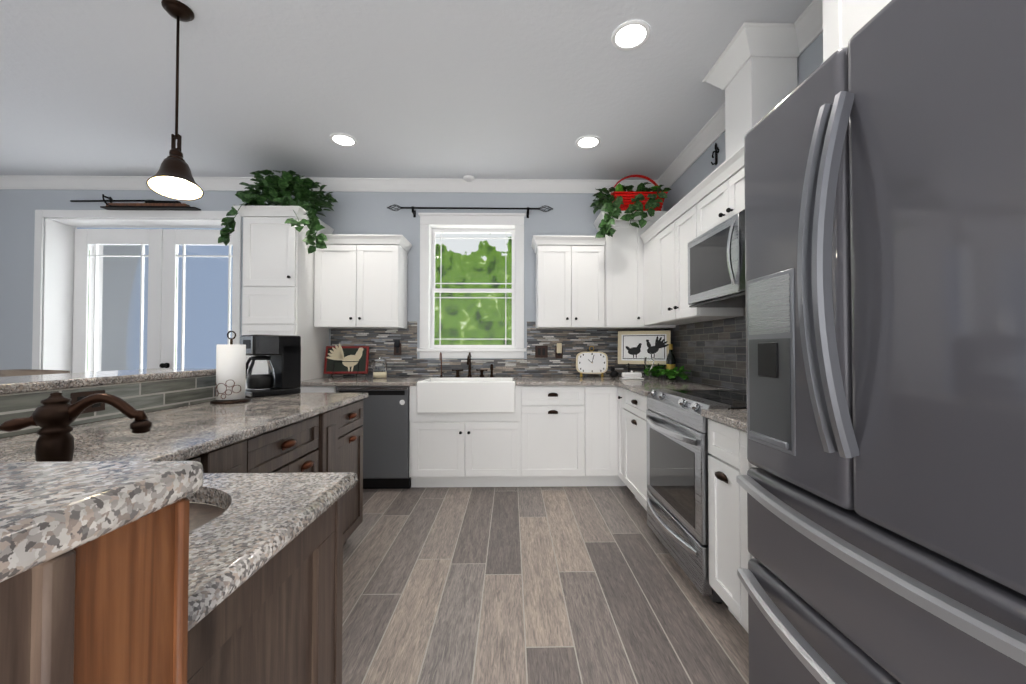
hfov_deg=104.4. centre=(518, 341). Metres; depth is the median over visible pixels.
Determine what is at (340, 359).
framed picture
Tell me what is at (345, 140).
recessed light
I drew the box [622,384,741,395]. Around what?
countertop
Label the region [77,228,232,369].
backdrop
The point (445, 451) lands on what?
base cabinet
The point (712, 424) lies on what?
base cabinet
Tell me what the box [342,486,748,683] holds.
floor
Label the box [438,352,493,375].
faucet
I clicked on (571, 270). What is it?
upper cabinet
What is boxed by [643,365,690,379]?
plant
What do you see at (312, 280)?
tall cabinet
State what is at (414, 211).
curtain rod
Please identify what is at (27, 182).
crown molding
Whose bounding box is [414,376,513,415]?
sink
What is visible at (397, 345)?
electrical outlet plate
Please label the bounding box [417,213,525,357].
window
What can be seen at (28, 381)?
island countertop
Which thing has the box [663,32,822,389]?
wall
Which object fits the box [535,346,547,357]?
electrical outlet plate
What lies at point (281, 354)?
coffee maker
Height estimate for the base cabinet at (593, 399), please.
0.875 m
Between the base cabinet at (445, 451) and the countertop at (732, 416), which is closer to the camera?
the countertop at (732, 416)
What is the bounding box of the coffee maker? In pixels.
[240,334,300,396]
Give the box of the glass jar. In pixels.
[372,357,386,377]
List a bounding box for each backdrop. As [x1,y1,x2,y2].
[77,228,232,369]
[434,233,511,344]
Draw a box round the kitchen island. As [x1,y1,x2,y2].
[0,373,367,683]
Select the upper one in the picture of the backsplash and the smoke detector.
the smoke detector
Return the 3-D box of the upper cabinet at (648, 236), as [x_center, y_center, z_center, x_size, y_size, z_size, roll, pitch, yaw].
[1.310,-0.564,3.457,0.308,0.814,0.424,0,-1,-1]
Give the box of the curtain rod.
[387,204,552,217]
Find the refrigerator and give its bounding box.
[736,0,1025,683]
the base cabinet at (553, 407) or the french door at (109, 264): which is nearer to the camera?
the base cabinet at (553, 407)
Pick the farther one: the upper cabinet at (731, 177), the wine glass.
the wine glass
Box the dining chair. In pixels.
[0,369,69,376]
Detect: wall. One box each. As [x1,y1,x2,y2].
[0,189,663,376]
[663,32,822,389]
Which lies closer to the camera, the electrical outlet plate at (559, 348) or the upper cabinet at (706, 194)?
the upper cabinet at (706, 194)
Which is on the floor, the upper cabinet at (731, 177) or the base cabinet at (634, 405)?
the base cabinet at (634, 405)
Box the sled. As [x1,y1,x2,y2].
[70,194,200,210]
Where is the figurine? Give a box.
[610,366,618,377]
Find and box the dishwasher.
[336,386,410,488]
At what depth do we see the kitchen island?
0.64 m
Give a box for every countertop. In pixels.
[0,369,215,388]
[0,453,211,564]
[301,376,697,387]
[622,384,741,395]
[701,409,746,427]
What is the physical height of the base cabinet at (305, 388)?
0.875 m
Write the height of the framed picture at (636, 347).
0.442 m
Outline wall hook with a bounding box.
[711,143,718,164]
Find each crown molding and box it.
[0,175,655,193]
[656,0,822,189]
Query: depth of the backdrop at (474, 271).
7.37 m
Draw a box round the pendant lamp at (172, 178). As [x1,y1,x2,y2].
[146,0,203,200]
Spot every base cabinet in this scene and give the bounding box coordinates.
[300,384,335,392]
[406,384,529,486]
[530,384,577,486]
[578,384,609,485]
[610,384,621,485]
[618,384,647,510]
[701,412,717,593]
[718,420,755,632]
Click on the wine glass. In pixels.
(645, 359)
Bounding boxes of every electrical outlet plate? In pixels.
[394,340,400,354]
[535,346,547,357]
[555,343,562,357]
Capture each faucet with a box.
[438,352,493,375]
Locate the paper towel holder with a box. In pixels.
[210,331,250,403]
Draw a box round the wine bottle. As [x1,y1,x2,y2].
[666,344,675,379]
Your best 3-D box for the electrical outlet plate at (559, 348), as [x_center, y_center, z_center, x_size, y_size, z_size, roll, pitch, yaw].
[0.408,0.086,3.946,0.075,0.150,0.040,0,-1,-1]
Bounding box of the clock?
[576,346,607,376]
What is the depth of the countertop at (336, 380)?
3.44 m
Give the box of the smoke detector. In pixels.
[463,175,474,181]
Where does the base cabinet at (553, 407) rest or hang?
on the floor
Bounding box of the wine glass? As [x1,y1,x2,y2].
[644,357,653,380]
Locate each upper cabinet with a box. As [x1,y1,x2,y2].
[314,232,409,331]
[534,236,605,331]
[593,212,645,331]
[642,228,685,327]
[654,192,745,323]
[694,172,717,238]
[718,148,744,223]
[722,32,798,163]
[822,0,890,61]
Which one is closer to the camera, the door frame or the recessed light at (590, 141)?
the recessed light at (590, 141)
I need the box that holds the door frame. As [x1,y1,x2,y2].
[32,210,241,372]
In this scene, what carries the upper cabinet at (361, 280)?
attached to the wall at (370, 213)
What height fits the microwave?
0.427 m
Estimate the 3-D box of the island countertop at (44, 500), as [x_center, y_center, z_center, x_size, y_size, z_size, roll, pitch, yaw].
[-1.140,0.128,0.164,1.670,0.032,0.435,0,-1,-1]
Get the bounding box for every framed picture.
[324,344,368,377]
[618,330,670,377]
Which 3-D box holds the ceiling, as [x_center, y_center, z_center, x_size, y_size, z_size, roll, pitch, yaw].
[-1.828,-1.707,0.339,7.020,0.100,8.450,0,-1,-1]
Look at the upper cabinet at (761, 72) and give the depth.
2.12 m
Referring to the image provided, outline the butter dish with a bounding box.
[620,370,643,378]
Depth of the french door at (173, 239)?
4.17 m
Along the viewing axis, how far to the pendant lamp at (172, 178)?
1.93 m
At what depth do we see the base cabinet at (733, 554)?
1.61 m
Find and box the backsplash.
[330,321,663,376]
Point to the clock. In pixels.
(591, 362)
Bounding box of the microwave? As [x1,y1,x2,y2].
[688,209,745,307]
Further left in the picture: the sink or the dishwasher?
the dishwasher
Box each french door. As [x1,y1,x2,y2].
[72,229,162,372]
[159,229,232,368]
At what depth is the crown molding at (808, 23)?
2.91 m
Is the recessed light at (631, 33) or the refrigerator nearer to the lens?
the refrigerator
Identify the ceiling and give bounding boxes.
[0,0,812,179]
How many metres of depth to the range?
2.06 m
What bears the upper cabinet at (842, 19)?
attached to the wall at (701, 168)
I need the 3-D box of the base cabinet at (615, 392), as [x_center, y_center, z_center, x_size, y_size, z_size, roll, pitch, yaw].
[1.121,0.802,3.243,0.694,0.875,0.248,0,-1,-1]
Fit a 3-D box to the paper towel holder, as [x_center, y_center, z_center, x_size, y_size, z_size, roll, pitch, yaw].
[-1.484,0.125,2.056,0.170,0.368,0.170,0,-1,-1]
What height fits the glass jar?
0.200 m
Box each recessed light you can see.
[330,133,356,146]
[576,135,600,148]
[611,20,649,50]
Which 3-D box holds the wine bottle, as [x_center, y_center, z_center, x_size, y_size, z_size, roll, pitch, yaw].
[1.341,0.174,3.491,0.077,0.316,0.077,0,-1,-1]
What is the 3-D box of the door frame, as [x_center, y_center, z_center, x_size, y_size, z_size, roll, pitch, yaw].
[-3.735,-0.020,4.034,1.990,2.545,0.300,0,-1,-1]
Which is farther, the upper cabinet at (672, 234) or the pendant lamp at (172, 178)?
the upper cabinet at (672, 234)
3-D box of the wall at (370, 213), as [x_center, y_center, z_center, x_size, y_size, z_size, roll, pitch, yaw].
[-1.895,-0.172,4.079,7.020,2.850,0.280,0,-1,-1]
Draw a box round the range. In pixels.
[646,389,746,603]
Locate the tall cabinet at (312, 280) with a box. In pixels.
[238,192,333,388]
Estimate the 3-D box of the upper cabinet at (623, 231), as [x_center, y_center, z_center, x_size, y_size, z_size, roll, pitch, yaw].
[0.947,-0.664,3.827,0.422,1.063,0.318,0,-1,-1]

